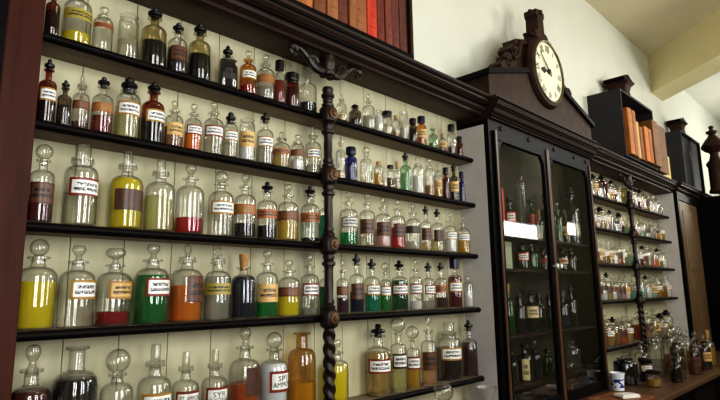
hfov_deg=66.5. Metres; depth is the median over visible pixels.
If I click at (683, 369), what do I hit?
bottle
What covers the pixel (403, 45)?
book
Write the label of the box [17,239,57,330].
bottle
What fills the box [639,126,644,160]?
book
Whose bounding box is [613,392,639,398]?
paper packet
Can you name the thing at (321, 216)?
bottle
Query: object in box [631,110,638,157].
book
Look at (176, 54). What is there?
bottle
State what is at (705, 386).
countertop
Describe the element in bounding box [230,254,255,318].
bottle
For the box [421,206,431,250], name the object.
bottle
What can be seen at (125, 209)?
bottle
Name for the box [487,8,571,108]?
clock
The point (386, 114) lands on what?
bottle
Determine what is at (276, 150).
bottle
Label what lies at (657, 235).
bottle
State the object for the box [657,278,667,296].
bottle
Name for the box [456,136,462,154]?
bottle
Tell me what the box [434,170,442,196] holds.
bottle
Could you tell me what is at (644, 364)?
jar
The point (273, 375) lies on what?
bottle
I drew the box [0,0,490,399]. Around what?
wall shelving
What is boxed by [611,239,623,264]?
bottle
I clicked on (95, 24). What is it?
bottle
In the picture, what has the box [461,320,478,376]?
bottle
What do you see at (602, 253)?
bottle
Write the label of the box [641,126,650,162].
book
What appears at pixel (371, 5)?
book
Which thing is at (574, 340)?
bottle
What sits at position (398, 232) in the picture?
bottle
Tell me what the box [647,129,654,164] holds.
book
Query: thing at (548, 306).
bottle
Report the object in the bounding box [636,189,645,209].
bottle
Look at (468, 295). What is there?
bottle
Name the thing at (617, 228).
bottle
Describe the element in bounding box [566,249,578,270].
bottle
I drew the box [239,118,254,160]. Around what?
bottle
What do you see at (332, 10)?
book
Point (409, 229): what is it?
bottle
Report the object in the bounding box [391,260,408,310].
bottle
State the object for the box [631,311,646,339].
bottle
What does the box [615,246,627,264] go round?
bottle
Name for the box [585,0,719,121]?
ceiling
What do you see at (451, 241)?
bottle
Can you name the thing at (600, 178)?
bottle
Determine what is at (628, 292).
bottle
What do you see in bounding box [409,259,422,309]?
bottle
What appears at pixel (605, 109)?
crate
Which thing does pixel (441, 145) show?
bottle
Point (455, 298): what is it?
bottle
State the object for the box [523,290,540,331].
bottle
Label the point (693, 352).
bottle
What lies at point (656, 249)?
bottle
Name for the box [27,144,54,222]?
bottle
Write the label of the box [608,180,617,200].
bottle
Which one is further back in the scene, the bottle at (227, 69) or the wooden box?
the wooden box
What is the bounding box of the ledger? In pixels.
[655,125,668,174]
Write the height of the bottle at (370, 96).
0.186 m
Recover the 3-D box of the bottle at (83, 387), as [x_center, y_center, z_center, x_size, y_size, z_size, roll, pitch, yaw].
[-0.853,0.603,1.637,0.125,0.323,0.125,7,-12,-39]
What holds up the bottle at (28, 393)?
on the wall shelving at (333, 53)
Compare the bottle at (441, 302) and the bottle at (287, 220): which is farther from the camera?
the bottle at (441, 302)
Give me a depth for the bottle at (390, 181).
2.75 m
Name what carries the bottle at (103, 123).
on the wall shelving at (333, 53)
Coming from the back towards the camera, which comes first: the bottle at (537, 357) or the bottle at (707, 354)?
the bottle at (707, 354)
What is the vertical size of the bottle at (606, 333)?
0.243 m
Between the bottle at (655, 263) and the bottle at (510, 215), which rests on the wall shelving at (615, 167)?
the bottle at (655, 263)
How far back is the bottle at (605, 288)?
4.57 m
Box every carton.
[502,188,505,233]
[505,241,512,268]
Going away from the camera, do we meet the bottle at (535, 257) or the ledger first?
the bottle at (535, 257)
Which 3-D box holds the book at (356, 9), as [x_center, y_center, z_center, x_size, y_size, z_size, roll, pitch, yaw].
[-0.075,-0.949,2.639,0.202,0.365,0.115,-10,-13,43]
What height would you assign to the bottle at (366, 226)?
0.261 m
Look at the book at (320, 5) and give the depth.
2.38 m
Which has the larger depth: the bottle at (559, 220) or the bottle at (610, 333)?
the bottle at (610, 333)
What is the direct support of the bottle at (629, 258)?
on the wall shelving at (615, 167)
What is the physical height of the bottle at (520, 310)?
0.260 m
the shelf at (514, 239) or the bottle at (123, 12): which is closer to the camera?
the bottle at (123, 12)
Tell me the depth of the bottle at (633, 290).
5.17 m
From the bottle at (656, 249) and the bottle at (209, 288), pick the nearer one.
the bottle at (209, 288)
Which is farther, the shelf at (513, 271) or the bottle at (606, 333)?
the bottle at (606, 333)
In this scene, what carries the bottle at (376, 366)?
on the wall shelving at (333, 53)
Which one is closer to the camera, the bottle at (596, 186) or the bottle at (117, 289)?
the bottle at (117, 289)
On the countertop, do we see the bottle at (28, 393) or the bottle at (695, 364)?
the bottle at (695, 364)
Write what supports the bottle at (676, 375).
on the countertop
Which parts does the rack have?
panel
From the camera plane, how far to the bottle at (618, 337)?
4.66 m
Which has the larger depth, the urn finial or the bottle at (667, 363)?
the urn finial
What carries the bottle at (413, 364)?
on the wall shelving at (333, 53)
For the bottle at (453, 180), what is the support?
on the wall shelving at (333, 53)
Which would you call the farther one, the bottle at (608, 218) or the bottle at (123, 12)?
the bottle at (608, 218)
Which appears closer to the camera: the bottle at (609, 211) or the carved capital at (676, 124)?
the bottle at (609, 211)
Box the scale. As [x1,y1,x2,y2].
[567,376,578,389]
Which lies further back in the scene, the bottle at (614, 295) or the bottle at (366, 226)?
the bottle at (614, 295)
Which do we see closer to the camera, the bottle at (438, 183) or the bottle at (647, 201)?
the bottle at (438, 183)
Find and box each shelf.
[504,234,589,248]
[506,268,591,274]
[510,324,596,338]
[513,363,599,390]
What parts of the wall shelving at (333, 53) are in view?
shelf, shelf, shelf, shelf, cornice, shelf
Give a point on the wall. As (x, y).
(455, 38)
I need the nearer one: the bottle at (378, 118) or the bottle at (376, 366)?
the bottle at (376, 366)
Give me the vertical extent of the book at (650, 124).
0.460 m
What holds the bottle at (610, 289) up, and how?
on the wall shelving at (615, 167)
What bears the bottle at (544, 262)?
on the display cabinet at (552, 150)
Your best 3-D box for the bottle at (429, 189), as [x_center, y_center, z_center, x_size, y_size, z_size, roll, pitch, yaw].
[0.382,-0.125,3.020,0.055,0.210,0.055,3,-10,-21]
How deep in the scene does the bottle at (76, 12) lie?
1.74 m
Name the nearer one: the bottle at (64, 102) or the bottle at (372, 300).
the bottle at (64, 102)
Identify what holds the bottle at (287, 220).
on the wall shelving at (333, 53)
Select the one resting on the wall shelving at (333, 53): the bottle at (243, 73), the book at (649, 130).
the bottle at (243, 73)
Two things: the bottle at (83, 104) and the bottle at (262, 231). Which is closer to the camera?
the bottle at (83, 104)
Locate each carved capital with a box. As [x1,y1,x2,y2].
[603,75,633,94]
[666,118,687,132]
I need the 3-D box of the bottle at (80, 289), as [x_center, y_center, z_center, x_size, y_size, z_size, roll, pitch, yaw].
[-0.864,0.261,1.675,0.105,0.249,0.104,-6,-11,29]
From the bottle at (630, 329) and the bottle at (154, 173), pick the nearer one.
the bottle at (154, 173)
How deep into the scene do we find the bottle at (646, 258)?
5.43 m
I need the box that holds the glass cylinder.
[514,175,528,236]
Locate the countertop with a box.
[578,350,719,399]
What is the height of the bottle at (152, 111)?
0.225 m
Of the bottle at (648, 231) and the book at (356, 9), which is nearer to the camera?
the book at (356, 9)
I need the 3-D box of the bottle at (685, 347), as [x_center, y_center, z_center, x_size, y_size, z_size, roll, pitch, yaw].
[3.248,1.452,5.463,0.112,0.330,0.112,-1,-10,0]
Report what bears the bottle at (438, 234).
on the wall shelving at (333, 53)
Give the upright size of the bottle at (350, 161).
0.164 m
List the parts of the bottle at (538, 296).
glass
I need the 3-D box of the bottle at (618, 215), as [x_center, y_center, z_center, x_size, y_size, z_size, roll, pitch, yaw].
[2.402,0.209,5.090,0.081,0.185,0.081,-3,-10,10]
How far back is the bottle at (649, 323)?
4.85 m
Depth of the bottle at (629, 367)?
4.24 m
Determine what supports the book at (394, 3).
on the rack
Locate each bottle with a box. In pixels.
[11,344,50,399]
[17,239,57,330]
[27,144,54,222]
[36,59,56,121]
[44,0,60,35]
[51,346,97,399]
[54,245,95,327]
[55,80,71,124]
[60,144,98,225]
[61,0,92,44]
[70,77,89,128]
[90,77,113,133]
[91,9,113,50]
[93,248,131,325]
[99,349,132,399]
[107,151,143,228]
[114,77,140,138]
[116,12,138,58]
[132,244,169,323]
[136,344,171,399]
[140,8,166,66]
[140,82,164,142]
[143,159,174,231]
[164,101,183,146]
[167,23,187,73]
[168,244,202,321]
[171,351,198,399]
[174,164,203,233]
[184,104,201,149]
[187,24,210,79]
[201,349,227,399]
[203,103,223,154]
[203,249,230,320]
[207,171,233,235]
[217,46,237,87]
[223,112,237,155]
[228,327,259,399]
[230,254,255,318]
[233,174,255,237]
[239,50,256,93]
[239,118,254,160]
[255,250,277,317]
[256,54,274,98]
[256,113,273,160]
[256,182,276,238]
[260,332,287,399]
[273,132,289,167]
[274,59,284,102]
[277,184,298,240]
[278,259,299,316]
[285,72,298,106]
[288,332,315,399]
[290,136,304,169]
[299,69,316,111]
[300,186,319,241]
[300,254,318,315]
[305,134,320,157]
[319,202,323,237]
[319,272,324,314]
[334,339,348,399]
[336,262,348,313]
[339,192,357,244]
[345,146,356,180]
[349,104,361,125]
[349,254,363,311]
[359,193,374,246]
[362,96,374,128]
[364,259,379,312]
[366,324,391,396]
[374,161,382,184]
[375,114,382,130]
[375,197,391,247]
[380,262,390,311]
[382,110,391,118]
[387,165,393,186]
[390,318,406,392]
[391,199,405,248]
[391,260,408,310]
[392,115,399,136]
[400,153,411,190]
[405,204,420,249]
[406,326,420,389]
[409,118,417,141]
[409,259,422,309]
[412,160,423,193]
[417,116,426,144]
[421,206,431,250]
[421,317,437,385]
[422,262,435,309]
[424,164,434,195]
[431,209,443,251]
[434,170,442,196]
[435,262,447,308]
[437,322,462,380]
[438,133,446,149]
[442,167,449,198]
[444,221,457,252]
[447,124,455,152]
[448,258,462,307]
[449,164,459,199]
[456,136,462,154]
[457,223,470,253]
[459,171,465,201]
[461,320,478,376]
[463,281,473,307]
[504,197,517,234]
[507,284,515,334]
[511,353,518,384]
[514,242,529,268]
[514,292,527,332]
[516,342,534,380]
[516,387,532,399]
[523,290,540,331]
[525,197,539,237]
[527,243,541,269]
[530,340,542,377]
[535,293,546,329]
[536,210,544,238]
[539,247,547,269]
[541,193,556,240]
[542,347,553,374]
[544,294,551,328]
[555,202,564,241]
[557,247,568,270]
[560,291,570,327]
[561,209,572,242]
[562,187,582,243]
[564,340,581,368]
[565,285,578,325]
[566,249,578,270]
[591,174,598,195]
[594,212,601,227]
[595,180,603,196]
[595,207,606,228]
[596,175,608,198]
[598,243,604,262]
[599,244,609,263]
[600,277,607,299]
[602,207,611,228]
[602,272,612,293]
[604,318,615,346]
[605,317,621,345]
[605,326,608,347]
[606,210,615,229]
[606,245,614,263]
[607,184,612,199]
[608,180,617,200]
[608,247,618,263]
[608,284,617,298]
[610,275,621,299]
[611,211,619,230]
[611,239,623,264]
[612,320,628,343]
[613,182,621,202]
[613,352,638,384]
[614,276,626,298]
[615,213,624,231]
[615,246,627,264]
[618,319,634,342]
[619,277,630,298]
[624,186,636,206]
[624,219,634,232]
[626,247,637,264]
[628,215,640,234]
[630,280,641,298]
[631,245,643,265]
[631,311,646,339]
[633,188,641,208]
[634,278,647,297]
[635,222,645,235]
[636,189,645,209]
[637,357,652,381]
[638,245,648,266]
[640,192,650,210]
[641,220,650,236]
[641,275,652,296]
[645,197,654,211]
[645,278,657,297]
[645,332,663,376]
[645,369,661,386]
[646,310,661,336]
[646,318,654,338]
[648,323,665,373]
[649,248,658,266]
[650,197,658,213]
[651,225,660,238]
[651,279,662,297]
[652,248,663,267]
[653,313,667,335]
[655,221,664,239]
[656,249,667,267]
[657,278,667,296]
[660,276,671,295]
[660,310,673,333]
[662,322,677,370]
[669,334,686,374]
[669,356,682,382]
[673,348,686,379]
[680,329,689,363]
[687,338,702,374]
[688,335,704,371]
[700,336,712,368]
[704,330,716,365]
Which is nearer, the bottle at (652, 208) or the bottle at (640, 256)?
the bottle at (640, 256)
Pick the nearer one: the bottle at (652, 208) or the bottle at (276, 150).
the bottle at (276, 150)
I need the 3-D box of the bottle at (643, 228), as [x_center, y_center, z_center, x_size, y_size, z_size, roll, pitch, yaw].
[2.817,0.281,5.528,0.104,0.177,0.104,-3,-10,13]
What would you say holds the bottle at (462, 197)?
on the wall shelving at (333, 53)
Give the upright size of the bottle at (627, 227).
0.195 m
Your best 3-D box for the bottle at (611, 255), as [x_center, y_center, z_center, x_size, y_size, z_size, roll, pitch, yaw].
[2.179,0.463,4.811,0.084,0.201,0.084,1,-10,-10]
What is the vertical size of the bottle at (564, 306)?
0.260 m
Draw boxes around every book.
[301,0,312,7]
[313,0,325,13]
[326,0,338,19]
[338,0,347,23]
[347,0,366,32]
[366,0,376,37]
[376,0,384,41]
[384,0,391,44]
[391,0,399,48]
[398,0,407,52]
[623,107,635,155]
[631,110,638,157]
[636,121,641,158]
[638,120,661,167]
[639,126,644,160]
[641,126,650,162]
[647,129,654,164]
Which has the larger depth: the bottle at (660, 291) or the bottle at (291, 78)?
the bottle at (660, 291)
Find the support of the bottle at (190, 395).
on the wall shelving at (333, 53)
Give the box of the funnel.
[475,386,496,397]
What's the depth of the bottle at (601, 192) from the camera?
4.79 m
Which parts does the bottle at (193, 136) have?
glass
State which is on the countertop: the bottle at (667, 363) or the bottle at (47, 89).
the bottle at (667, 363)
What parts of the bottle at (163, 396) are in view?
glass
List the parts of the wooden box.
panel, panel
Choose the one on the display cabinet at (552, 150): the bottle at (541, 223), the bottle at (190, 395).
the bottle at (541, 223)
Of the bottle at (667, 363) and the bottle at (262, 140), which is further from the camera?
the bottle at (667, 363)
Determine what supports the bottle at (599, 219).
on the wall shelving at (615, 167)
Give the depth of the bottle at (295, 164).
2.33 m
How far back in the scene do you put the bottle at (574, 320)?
4.07 m
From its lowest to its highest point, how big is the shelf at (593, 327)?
0.018 m
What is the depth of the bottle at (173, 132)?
1.93 m
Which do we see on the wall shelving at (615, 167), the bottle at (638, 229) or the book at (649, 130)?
the bottle at (638, 229)
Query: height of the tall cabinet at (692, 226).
1.900 m
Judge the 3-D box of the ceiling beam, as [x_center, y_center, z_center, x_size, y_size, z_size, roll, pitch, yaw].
[3.980,-1.843,5.124,0.344,0.470,4.024,0,-10,-7]
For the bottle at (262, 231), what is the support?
on the wall shelving at (333, 53)
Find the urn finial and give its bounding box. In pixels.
[701,126,719,193]
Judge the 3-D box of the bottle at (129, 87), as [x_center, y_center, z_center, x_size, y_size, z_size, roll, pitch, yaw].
[-0.782,-0.308,1.852,0.078,0.215,0.079,6,-12,-35]
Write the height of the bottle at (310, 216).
0.249 m
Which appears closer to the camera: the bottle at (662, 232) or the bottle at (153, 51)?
the bottle at (153, 51)
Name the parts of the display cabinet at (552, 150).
panel, raking cornice, cornice, door, panel, frame, door, raking cornice, panel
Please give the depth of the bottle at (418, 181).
2.92 m
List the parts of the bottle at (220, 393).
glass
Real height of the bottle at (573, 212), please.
0.460 m
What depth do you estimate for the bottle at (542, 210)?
3.99 m
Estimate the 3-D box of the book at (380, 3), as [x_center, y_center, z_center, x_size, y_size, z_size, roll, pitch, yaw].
[0.035,-0.941,2.756,0.202,0.384,0.054,-10,-13,43]
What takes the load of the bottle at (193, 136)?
on the wall shelving at (333, 53)
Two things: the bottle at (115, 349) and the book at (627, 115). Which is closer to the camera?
the bottle at (115, 349)
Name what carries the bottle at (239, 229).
on the wall shelving at (333, 53)
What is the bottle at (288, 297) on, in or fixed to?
on the wall shelving at (333, 53)
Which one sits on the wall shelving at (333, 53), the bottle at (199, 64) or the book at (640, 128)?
the bottle at (199, 64)
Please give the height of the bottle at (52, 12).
0.166 m
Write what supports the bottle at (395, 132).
on the wall shelving at (333, 53)
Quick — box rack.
[287,0,413,58]
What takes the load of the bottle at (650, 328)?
on the wall shelving at (615, 167)
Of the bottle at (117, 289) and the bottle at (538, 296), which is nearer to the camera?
the bottle at (117, 289)
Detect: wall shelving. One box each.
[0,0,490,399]
[590,146,681,375]
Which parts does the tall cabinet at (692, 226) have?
panel, cornice, frame, door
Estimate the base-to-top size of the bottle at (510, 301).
0.310 m
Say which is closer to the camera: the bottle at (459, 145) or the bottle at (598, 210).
the bottle at (459, 145)
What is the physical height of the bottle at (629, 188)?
0.219 m
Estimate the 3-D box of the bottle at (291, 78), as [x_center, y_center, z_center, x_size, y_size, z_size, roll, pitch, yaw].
[-0.295,-0.474,2.380,0.062,0.154,0.062,3,-10,-19]
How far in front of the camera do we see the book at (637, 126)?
5.09 m
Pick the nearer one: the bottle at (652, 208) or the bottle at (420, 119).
the bottle at (420, 119)
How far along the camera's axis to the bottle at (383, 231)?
2.67 m
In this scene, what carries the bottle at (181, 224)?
on the wall shelving at (333, 53)
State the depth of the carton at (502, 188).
3.53 m
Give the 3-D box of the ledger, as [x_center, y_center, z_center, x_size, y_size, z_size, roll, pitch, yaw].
[3.043,-0.509,5.746,0.224,0.499,0.306,-10,-13,43]
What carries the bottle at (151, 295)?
on the wall shelving at (333, 53)
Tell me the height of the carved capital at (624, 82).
0.283 m
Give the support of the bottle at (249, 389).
on the wall shelving at (333, 53)
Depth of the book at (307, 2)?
2.34 m
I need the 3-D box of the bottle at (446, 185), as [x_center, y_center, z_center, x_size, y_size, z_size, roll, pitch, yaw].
[0.488,-0.095,3.114,0.039,0.180,0.039,0,-10,-3]
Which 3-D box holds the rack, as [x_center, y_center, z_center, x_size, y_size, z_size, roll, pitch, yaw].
[-0.272,-1.012,2.473,0.251,0.500,1.305,-10,-13,43]
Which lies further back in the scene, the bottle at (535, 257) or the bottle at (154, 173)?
the bottle at (535, 257)
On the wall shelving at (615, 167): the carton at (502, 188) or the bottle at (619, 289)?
the bottle at (619, 289)
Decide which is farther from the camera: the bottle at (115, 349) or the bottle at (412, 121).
the bottle at (412, 121)
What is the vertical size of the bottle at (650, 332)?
0.360 m
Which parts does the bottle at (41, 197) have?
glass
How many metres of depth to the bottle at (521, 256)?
3.61 m
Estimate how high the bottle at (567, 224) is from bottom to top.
0.270 m
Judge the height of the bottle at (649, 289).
0.223 m
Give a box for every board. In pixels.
[586,391,654,399]
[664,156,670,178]
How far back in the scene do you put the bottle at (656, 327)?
5.43 m
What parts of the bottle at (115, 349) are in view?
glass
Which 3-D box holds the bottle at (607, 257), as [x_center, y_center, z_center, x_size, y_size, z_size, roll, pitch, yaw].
[2.101,0.450,4.737,0.090,0.203,0.090,-3,-10,10]
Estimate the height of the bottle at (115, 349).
0.308 m
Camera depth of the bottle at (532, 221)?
3.79 m
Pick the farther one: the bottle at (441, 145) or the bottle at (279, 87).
the bottle at (441, 145)
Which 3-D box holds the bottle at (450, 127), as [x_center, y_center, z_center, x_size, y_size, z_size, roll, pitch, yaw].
[0.537,-0.356,3.221,0.049,0.179,0.049,0,-10,-7]
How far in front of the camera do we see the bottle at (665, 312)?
5.79 m
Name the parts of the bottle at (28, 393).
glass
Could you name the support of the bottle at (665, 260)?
on the wall shelving at (615, 167)
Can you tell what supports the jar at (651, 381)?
on the countertop
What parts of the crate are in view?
panel, panel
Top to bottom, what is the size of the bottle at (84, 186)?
0.258 m
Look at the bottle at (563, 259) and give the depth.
4.06 m
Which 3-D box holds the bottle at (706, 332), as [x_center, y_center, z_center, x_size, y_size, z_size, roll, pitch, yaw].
[3.332,1.415,5.252,0.112,0.330,0.110,-1,-10,0]
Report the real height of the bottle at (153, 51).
0.230 m
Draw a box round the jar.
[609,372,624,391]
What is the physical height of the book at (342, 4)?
0.363 m
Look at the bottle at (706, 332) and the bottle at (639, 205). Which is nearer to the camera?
the bottle at (706, 332)
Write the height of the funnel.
0.218 m
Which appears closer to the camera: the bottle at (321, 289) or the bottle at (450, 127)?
the bottle at (321, 289)
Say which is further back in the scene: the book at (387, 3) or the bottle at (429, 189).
the bottle at (429, 189)
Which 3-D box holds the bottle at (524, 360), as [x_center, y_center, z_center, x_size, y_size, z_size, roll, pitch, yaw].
[1.050,1.028,3.505,0.110,0.235,0.110,-2,-10,8]
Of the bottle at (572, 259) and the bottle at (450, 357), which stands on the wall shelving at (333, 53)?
the bottle at (450, 357)
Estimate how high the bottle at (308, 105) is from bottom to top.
0.200 m
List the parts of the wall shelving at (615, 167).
shelf, shelf, shelf, cornice, shelf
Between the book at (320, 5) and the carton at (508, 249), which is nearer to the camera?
the book at (320, 5)
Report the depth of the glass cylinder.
3.76 m
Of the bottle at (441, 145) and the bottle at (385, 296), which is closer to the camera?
the bottle at (385, 296)
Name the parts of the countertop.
panel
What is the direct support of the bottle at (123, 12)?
on the wall shelving at (333, 53)
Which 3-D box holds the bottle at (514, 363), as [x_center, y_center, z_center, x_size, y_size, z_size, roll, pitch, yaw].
[0.918,1.025,3.368,0.096,0.200,0.094,0,-10,-3]
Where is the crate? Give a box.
[587,88,658,170]
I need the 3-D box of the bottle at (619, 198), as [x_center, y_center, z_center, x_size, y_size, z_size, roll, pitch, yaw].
[2.398,-0.068,5.137,0.081,0.197,0.081,-1,-10,-2]
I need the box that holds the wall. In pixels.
[127,0,719,195]
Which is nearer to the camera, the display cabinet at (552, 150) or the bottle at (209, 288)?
the bottle at (209, 288)
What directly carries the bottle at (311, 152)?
on the wall shelving at (333, 53)
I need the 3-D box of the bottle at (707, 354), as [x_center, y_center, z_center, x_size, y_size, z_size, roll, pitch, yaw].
[3.179,1.396,5.066,0.103,0.310,0.103,-1,-10,0]
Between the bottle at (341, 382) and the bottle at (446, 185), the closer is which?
the bottle at (341, 382)
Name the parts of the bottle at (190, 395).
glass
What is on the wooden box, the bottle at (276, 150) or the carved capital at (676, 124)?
the carved capital at (676, 124)
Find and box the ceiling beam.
[648,9,719,100]
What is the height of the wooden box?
0.720 m
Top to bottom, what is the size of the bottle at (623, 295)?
0.222 m
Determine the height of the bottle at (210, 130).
0.210 m
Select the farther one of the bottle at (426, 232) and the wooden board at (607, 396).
the wooden board at (607, 396)
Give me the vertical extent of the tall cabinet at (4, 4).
1.780 m
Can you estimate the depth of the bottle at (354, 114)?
2.63 m
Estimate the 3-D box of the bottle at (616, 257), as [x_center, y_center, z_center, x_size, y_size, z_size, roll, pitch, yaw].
[2.253,0.477,4.890,0.087,0.195,0.085,-2,-10,7]
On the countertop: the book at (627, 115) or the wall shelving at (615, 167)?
the wall shelving at (615, 167)
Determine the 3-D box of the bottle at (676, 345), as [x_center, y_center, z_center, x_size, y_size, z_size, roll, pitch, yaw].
[2.716,1.325,4.698,0.112,0.340,0.110,-1,-10,0]
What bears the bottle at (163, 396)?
on the wall shelving at (333, 53)
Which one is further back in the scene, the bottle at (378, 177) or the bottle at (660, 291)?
the bottle at (660, 291)
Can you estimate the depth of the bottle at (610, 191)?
4.94 m
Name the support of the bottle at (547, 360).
on the display cabinet at (552, 150)
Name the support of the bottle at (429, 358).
on the wall shelving at (333, 53)
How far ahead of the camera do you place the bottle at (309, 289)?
2.28 m
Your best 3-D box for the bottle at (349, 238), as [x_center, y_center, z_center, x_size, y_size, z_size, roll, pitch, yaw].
[-0.053,0.086,2.547,0.086,0.252,0.087,3,-10,-20]
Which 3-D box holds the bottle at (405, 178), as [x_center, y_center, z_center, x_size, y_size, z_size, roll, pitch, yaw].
[0.238,-0.146,2.877,0.060,0.209,0.060,0,-10,-4]
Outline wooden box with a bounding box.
[665,130,705,192]
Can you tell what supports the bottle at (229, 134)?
on the wall shelving at (333, 53)
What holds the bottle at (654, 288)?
on the wall shelving at (615, 167)
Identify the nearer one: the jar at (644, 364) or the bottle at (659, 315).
the jar at (644, 364)
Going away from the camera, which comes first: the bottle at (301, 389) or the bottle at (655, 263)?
the bottle at (301, 389)
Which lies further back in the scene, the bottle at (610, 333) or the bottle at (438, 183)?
the bottle at (610, 333)
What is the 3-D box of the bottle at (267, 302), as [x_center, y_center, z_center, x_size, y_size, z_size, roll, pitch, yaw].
[-0.367,0.329,2.167,0.086,0.265,0.086,3,-10,-23]
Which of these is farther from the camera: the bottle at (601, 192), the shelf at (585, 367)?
the bottle at (601, 192)
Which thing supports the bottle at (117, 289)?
on the wall shelving at (333, 53)
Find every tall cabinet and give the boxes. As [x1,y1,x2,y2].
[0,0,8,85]
[654,182,719,350]
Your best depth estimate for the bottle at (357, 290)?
2.48 m
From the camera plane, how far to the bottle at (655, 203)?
5.88 m
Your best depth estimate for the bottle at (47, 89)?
1.64 m
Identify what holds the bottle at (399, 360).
on the wall shelving at (333, 53)
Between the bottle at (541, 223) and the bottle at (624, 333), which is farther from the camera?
the bottle at (624, 333)
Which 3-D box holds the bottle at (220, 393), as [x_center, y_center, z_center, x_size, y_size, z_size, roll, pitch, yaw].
[-0.517,0.674,1.950,0.091,0.277,0.092,7,-12,-38]
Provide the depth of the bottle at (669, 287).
5.85 m
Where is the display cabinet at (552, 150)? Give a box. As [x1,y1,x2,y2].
[455,67,609,399]
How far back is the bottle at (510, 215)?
3.56 m
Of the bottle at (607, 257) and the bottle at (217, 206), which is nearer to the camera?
the bottle at (217, 206)
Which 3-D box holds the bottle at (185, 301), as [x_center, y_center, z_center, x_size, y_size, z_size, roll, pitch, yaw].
[-0.612,0.291,1.937,0.112,0.270,0.111,-5,-11,24]
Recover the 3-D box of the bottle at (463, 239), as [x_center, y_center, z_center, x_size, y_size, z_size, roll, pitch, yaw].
[0.604,0.202,3.203,0.072,0.223,0.073,-1,-10,3]
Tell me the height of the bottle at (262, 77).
0.201 m
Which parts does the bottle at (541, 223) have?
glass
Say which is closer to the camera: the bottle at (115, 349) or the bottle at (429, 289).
the bottle at (115, 349)
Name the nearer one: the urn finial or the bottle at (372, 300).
the bottle at (372, 300)
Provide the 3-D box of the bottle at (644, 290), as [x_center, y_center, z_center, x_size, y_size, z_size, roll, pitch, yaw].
[2.723,0.843,5.325,0.104,0.218,0.101,-1,-10,3]

